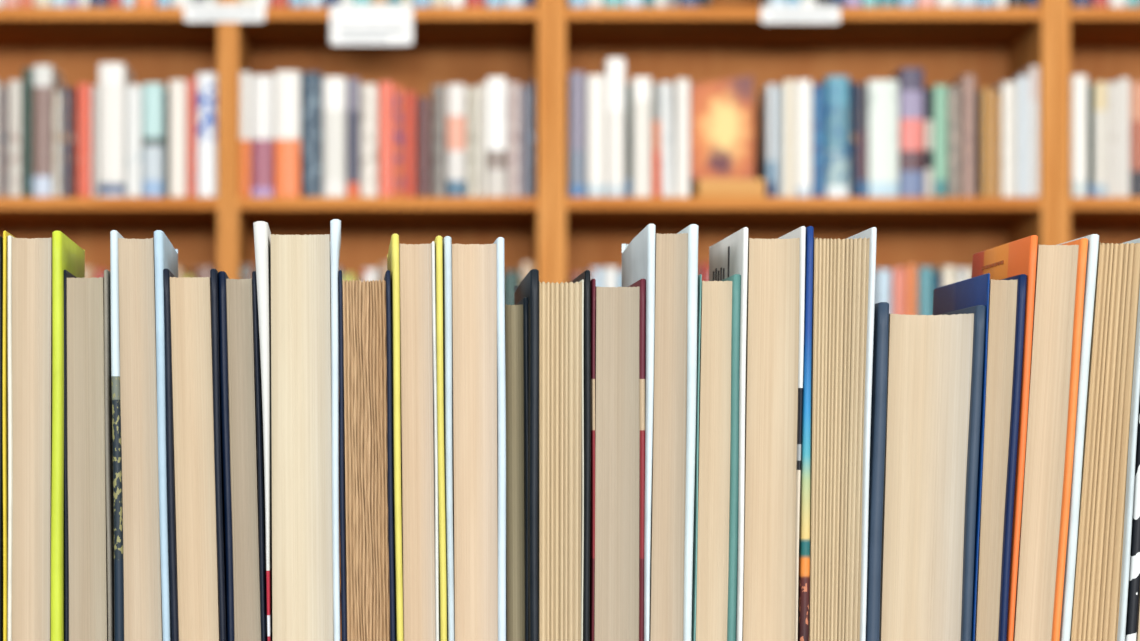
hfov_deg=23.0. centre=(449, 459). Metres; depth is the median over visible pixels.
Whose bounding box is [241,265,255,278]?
book
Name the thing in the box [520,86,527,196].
book
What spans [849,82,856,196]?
book
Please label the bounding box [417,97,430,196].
book
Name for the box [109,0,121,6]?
book
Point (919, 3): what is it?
book
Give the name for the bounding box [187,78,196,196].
book
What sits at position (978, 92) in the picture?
book
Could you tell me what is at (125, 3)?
book
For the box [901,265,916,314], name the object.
book
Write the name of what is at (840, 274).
book
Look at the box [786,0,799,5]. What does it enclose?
book
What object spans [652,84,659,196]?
book
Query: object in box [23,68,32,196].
book
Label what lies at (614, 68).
book
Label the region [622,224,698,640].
book
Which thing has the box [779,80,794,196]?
book
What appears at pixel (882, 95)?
book
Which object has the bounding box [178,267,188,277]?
book
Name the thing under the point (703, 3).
book
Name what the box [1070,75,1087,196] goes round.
book
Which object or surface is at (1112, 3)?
book
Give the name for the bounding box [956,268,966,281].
book
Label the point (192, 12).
label
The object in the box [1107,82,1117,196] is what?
book
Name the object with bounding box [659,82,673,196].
book
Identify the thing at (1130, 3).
book
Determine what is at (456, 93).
book
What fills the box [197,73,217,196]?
book
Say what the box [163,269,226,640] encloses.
book
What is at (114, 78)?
book
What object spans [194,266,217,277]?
book
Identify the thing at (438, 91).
book
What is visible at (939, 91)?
book
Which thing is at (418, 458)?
book
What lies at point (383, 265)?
book
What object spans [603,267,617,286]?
book
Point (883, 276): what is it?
book
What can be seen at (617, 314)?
book
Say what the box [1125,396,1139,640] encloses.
book
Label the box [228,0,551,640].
bookcase
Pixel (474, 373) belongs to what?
book
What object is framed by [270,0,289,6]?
book
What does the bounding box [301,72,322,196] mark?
book
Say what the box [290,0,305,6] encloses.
book
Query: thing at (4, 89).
book
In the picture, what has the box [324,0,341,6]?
book
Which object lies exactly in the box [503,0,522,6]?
book
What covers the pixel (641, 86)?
book
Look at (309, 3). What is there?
book
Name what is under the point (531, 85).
book
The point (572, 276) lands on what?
book
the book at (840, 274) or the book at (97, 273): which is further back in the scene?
the book at (97, 273)
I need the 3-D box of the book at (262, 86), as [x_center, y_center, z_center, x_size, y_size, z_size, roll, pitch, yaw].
[-0.337,-0.580,5.094,0.039,0.220,0.151,0,0,0]
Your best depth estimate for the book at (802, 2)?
5.01 m
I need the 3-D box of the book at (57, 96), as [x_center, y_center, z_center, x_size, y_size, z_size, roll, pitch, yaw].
[-0.705,-0.565,5.091,0.014,0.189,0.151,0,0,0]
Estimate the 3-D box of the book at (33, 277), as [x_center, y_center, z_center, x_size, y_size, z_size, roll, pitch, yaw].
[-0.212,0.003,1.468,0.030,0.236,0.138,0,0,-2]
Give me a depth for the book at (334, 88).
5.01 m
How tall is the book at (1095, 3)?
0.239 m
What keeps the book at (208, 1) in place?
on the bookcase at (156, 44)
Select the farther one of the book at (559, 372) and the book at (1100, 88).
the book at (1100, 88)
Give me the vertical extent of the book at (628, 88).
0.203 m
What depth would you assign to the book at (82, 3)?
5.01 m
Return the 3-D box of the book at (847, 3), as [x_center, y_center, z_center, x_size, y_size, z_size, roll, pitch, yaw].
[0.723,-0.913,5.090,0.028,0.207,0.151,0,0,0]
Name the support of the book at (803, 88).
on the bookcase at (727, 39)
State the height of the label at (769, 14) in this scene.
0.031 m
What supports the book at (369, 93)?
on the bookcase at (468, 46)
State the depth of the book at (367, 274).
5.02 m
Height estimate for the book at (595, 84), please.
0.219 m
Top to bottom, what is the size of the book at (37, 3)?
0.223 m
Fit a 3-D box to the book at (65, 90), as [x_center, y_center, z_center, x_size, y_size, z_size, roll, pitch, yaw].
[-0.690,-0.569,5.087,0.011,0.197,0.151,0,0,0]
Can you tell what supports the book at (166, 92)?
on the bookcase at (156, 44)
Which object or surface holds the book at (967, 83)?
on the bookcase at (727, 39)
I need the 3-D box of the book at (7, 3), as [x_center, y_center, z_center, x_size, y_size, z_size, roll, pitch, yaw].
[-0.787,-0.918,5.096,0.028,0.216,0.151,0,0,0]
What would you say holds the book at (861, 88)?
on the bookcase at (727, 39)
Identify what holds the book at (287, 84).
on the bookcase at (468, 46)
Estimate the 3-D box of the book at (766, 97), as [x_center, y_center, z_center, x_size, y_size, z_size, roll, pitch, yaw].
[0.576,-0.572,5.090,0.016,0.203,0.151,0,0,0]
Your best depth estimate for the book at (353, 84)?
5.02 m
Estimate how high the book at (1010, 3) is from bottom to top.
0.219 m
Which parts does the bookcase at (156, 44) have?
shelf, shelf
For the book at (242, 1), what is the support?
on the bookcase at (468, 46)
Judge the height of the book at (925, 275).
0.215 m
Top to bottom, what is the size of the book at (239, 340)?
0.216 m
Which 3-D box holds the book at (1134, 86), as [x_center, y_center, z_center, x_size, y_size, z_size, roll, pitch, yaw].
[1.235,-0.574,5.095,0.028,0.207,0.151,0,0,0]
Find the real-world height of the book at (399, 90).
0.199 m
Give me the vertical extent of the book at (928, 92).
0.196 m
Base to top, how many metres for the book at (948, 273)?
0.216 m
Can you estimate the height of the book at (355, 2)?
0.224 m
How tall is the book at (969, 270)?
0.213 m
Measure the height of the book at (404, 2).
0.230 m
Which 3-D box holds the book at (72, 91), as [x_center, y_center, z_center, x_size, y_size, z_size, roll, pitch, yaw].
[-0.677,-0.569,5.093,0.012,0.196,0.151,0,0,0]
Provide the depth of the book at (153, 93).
5.02 m
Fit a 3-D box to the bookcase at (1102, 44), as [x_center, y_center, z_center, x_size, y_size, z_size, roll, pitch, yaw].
[1.371,0.030,5.155,0.578,2.339,0.310,0,0,0]
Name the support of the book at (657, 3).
on the bookcase at (727, 39)
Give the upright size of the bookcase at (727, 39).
2.339 m
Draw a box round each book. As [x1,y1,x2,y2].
[0,85,8,196]
[0,236,2,640]
[2,231,84,640]
[4,0,19,6]
[9,80,22,196]
[20,0,33,6]
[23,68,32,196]
[33,65,62,196]
[34,0,50,6]
[51,0,67,6]
[53,92,61,196]
[62,87,68,196]
[63,270,113,640]
[68,0,78,6]
[69,88,76,196]
[77,84,91,196]
[79,0,89,6]
[85,267,94,277]
[90,0,108,6]
[92,86,98,196]
[93,269,103,277]
[99,63,133,196]
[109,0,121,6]
[110,230,177,640]
[122,0,134,6]
[126,85,142,196]
[135,0,156,6]
[143,83,167,196]
[157,0,171,6]
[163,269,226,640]
[164,90,168,196]
[169,80,186,196]
[172,0,190,6]
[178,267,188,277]
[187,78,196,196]
[191,0,206,3]
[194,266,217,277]
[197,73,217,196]
[207,0,217,3]
[218,271,266,640]
[240,72,250,196]
[241,0,251,3]
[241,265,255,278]
[251,75,273,196]
[252,0,269,6]
[253,219,340,640]
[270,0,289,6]
[274,71,300,196]
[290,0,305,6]
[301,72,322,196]
[306,0,323,6]
[323,77,346,196]
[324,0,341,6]
[338,270,395,640]
[342,0,352,4]
[342,273,356,284]
[347,78,359,196]
[353,0,370,4]
[360,84,378,196]
[362,269,379,281]
[371,0,387,4]
[379,82,394,196]
[380,262,386,281]
[387,234,446,640]
[388,0,401,4]
[395,86,404,196]
[402,0,411,5]
[405,92,416,196]
[412,0,431,6]
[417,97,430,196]
[432,0,446,6]
[432,85,445,196]
[443,236,505,640]
[447,84,465,196]
[448,0,464,6]
[465,0,484,6]
[466,87,476,196]
[478,84,485,196]
[485,0,502,6]
[486,77,506,196]
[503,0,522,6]
[505,270,518,304]
[505,297,527,640]
[507,82,519,196]
[514,269,590,640]
[519,262,533,284]
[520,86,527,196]
[523,0,533,6]
[528,82,534,196]
[566,0,586,7]
[566,72,585,196]
[568,273,581,282]
[586,75,605,196]
[587,0,602,6]
[589,268,602,286]
[589,279,645,640]
[602,58,624,196]
[603,0,622,6]
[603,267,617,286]
[618,272,621,286]
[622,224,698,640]
[623,0,642,6]
[625,84,631,196]
[630,77,651,196]
[643,0,653,6]
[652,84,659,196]
[654,0,665,6]
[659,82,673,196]
[666,0,678,6]
[672,79,689,196]
[679,0,699,6]
[690,75,753,181]
[691,274,740,640]
[698,263,708,280]
[700,0,710,6]
[709,226,805,640]
[758,84,775,196]
[761,0,785,6]
[776,86,781,196]
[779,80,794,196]
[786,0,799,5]
[795,80,811,196]
[798,226,876,640]
[800,0,815,5]
[812,85,824,196]
[816,0,829,5]
[818,76,848,196]
[830,0,843,6]
[844,0,860,6]
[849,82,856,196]
[857,84,866,196]
[861,0,877,6]
[864,80,898,196]
[866,302,985,640]
[875,269,890,313]
[878,0,897,6]
[887,68,923,196]
[891,267,905,314]
[898,0,915,6]
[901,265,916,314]
[916,0,935,6]
[917,267,933,314]
[924,88,932,196]
[931,85,946,196]
[932,273,1026,640]
[934,266,955,286]
[934,274,940,288]
[936,0,955,6]
[947,75,975,196]
[947,86,960,196]
[956,0,976,6]
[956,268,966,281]
[967,268,971,278]
[972,235,1087,640]
[976,90,980,196]
[977,0,994,6]
[980,88,990,196]
[991,82,1016,196]
[991,92,1000,196]
[995,0,1006,6]
[1007,0,1026,6]
[1010,76,1028,196]
[1013,66,1038,196]
[1027,0,1038,6]
[1058,234,1139,640]
[1070,0,1091,6]
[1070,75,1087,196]
[1088,84,1093,196]
[1092,0,1108,6]
[1093,82,1106,196]
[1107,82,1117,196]
[1109,0,1126,6]
[1114,78,1129,196]
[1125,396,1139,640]
[1127,0,1138,6]
[1130,82,1139,196]
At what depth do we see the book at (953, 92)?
5.01 m
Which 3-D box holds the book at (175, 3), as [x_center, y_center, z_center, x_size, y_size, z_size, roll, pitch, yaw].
[-0.482,-0.912,5.091,0.033,0.204,0.151,0,0,0]
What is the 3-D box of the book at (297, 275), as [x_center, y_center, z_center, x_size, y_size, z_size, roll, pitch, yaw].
[-0.079,0.000,1.468,0.044,0.242,0.138,0,0,-2]
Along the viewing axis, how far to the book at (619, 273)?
5.02 m
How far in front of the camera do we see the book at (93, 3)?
5.01 m
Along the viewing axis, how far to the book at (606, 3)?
5.02 m
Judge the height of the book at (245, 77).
0.226 m
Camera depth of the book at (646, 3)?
5.01 m
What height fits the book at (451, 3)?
0.230 m
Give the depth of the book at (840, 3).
5.01 m
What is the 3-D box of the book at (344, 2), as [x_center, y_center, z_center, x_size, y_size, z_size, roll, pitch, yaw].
[-0.185,-0.922,5.089,0.018,0.225,0.151,0,0,0]
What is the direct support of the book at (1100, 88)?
on the bookcase at (1102, 44)
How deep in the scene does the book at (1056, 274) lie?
1.41 m
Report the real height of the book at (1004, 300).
0.214 m
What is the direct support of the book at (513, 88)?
on the bookcase at (468, 46)
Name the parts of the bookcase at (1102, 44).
shelf, shelf, panel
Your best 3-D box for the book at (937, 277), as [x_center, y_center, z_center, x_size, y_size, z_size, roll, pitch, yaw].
[0.876,-0.233,5.094,0.010,0.203,0.151,0,0,0]
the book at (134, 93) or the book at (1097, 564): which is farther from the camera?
the book at (134, 93)
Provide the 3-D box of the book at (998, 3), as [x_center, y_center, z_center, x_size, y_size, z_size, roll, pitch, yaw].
[0.988,-0.911,5.086,0.020,0.202,0.151,0,0,0]
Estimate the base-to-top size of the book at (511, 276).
0.208 m
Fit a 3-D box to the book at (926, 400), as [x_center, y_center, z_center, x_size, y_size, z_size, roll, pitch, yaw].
[0.235,0.021,1.468,0.066,0.200,0.137,0,0,0]
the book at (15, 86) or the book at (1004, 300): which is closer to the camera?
the book at (1004, 300)
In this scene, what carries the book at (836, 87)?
on the bookcase at (727, 39)
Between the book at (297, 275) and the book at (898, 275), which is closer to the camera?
the book at (297, 275)
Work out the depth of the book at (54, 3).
5.02 m
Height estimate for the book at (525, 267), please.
0.223 m
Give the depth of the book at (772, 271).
1.41 m
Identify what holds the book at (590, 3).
on the bookcase at (727, 39)
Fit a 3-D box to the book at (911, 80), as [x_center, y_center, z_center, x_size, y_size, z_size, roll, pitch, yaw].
[0.829,-0.587,5.096,0.043,0.232,0.151,0,0,0]
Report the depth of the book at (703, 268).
5.01 m
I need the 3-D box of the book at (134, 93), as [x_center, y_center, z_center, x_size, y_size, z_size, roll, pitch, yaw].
[-0.567,-0.571,5.088,0.028,0.201,0.151,0,0,0]
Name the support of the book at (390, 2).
on the bookcase at (468, 46)
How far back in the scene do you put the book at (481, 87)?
5.02 m
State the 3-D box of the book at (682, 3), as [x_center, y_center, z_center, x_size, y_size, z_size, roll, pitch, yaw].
[0.431,-0.914,5.098,0.036,0.209,0.151,0,0,0]
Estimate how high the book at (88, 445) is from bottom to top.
0.217 m
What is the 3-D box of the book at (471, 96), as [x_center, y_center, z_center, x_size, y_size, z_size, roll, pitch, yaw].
[0.039,-0.570,5.094,0.018,0.198,0.151,0,0,0]
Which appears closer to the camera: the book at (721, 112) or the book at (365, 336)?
the book at (365, 336)
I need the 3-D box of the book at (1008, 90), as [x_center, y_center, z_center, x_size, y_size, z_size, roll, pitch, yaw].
[1.003,-0.574,5.090,0.027,0.207,0.151,0,0,0]
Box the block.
[695,179,764,196]
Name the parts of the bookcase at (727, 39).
shelf, shelf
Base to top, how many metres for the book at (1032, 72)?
0.236 m
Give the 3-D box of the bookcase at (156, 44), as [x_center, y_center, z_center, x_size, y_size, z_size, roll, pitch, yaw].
[-0.834,0.030,5.155,0.874,2.339,0.310,0,0,0]
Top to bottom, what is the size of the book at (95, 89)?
0.200 m
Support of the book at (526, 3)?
on the bookcase at (468, 46)
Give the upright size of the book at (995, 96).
0.190 m
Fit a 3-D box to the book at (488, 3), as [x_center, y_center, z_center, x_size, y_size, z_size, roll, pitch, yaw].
[0.080,-0.914,5.097,0.031,0.209,0.151,0,0,0]
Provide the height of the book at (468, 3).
0.210 m
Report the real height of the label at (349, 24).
0.071 m
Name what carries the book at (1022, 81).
on the bookcase at (727, 39)
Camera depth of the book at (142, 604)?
1.41 m
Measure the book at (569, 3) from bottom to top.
0.220 m
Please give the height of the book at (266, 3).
0.215 m
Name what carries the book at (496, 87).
on the bookcase at (468, 46)
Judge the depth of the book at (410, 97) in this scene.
5.01 m
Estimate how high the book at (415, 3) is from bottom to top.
0.227 m
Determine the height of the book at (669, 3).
0.221 m
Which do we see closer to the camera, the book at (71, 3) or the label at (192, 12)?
the label at (192, 12)
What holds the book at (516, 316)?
on the bookcase
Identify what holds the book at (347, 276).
on the bookcase at (468, 46)
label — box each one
[184,4,264,21]
[330,5,412,44]
[761,6,839,23]
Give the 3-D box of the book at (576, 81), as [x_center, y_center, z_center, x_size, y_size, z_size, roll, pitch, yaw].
[0.229,-0.583,5.095,0.029,0.225,0.151,0,0,0]
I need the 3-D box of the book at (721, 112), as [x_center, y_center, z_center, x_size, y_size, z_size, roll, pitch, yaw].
[0.489,-0.597,5.045,0.115,0.191,0.042,0,0,0]
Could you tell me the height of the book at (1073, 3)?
0.230 m
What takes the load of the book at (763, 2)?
on the bookcase at (727, 39)
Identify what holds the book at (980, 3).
on the bookcase at (727, 39)
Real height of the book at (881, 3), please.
0.234 m
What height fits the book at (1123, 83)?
0.214 m
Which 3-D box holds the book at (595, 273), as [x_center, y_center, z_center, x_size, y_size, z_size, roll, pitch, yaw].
[0.263,-0.238,5.095,0.023,0.214,0.151,0,0,0]
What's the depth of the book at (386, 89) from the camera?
5.01 m
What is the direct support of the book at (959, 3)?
on the bookcase at (727, 39)
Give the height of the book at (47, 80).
0.237 m
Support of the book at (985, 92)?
on the bookcase at (727, 39)
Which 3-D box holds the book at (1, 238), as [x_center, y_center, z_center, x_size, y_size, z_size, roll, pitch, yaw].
[-0.239,0.004,1.468,0.024,0.233,0.138,0,0,-2]
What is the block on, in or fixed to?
on the bookcase at (727, 39)
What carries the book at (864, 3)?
on the bookcase at (727, 39)
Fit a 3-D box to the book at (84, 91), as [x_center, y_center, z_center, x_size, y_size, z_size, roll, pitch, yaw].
[-0.656,-0.572,5.087,0.025,0.203,0.151,0,0,0]
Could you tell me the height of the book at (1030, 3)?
0.224 m
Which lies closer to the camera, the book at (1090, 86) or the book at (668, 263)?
the book at (668, 263)
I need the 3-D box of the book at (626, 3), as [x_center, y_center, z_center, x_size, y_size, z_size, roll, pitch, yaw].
[0.329,-0.913,5.091,0.034,0.207,0.151,0,0,0]
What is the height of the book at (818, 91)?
0.202 m
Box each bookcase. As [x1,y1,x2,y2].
[0,0,227,275]
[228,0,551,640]
[552,0,1055,283]
[1056,0,1139,244]
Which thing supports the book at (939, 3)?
on the bookcase at (727, 39)
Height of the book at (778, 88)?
0.200 m
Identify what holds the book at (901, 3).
on the bookcase at (727, 39)
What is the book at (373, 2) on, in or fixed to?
on the bookcase at (468, 46)
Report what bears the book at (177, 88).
on the bookcase at (156, 44)
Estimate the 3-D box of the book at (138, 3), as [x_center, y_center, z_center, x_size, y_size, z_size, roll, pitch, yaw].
[-0.546,-0.921,5.094,0.036,0.222,0.151,0,0,0]
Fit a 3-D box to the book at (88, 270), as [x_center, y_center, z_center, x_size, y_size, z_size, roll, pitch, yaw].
[-0.656,-0.239,5.094,0.028,0.215,0.151,0,0,0]
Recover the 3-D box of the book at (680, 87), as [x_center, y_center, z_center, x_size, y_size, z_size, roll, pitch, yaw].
[0.418,-0.577,5.095,0.026,0.213,0.151,0,0,0]
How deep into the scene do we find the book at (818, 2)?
5.01 m
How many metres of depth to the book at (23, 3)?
5.02 m
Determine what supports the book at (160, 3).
on the bookcase at (156, 44)
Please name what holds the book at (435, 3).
on the bookcase at (468, 46)
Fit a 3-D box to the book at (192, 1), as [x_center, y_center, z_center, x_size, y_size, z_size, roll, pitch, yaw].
[-0.451,-0.916,5.091,0.026,0.212,0.151,0,0,0]
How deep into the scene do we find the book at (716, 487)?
1.41 m
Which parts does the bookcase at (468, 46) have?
shelf, shelf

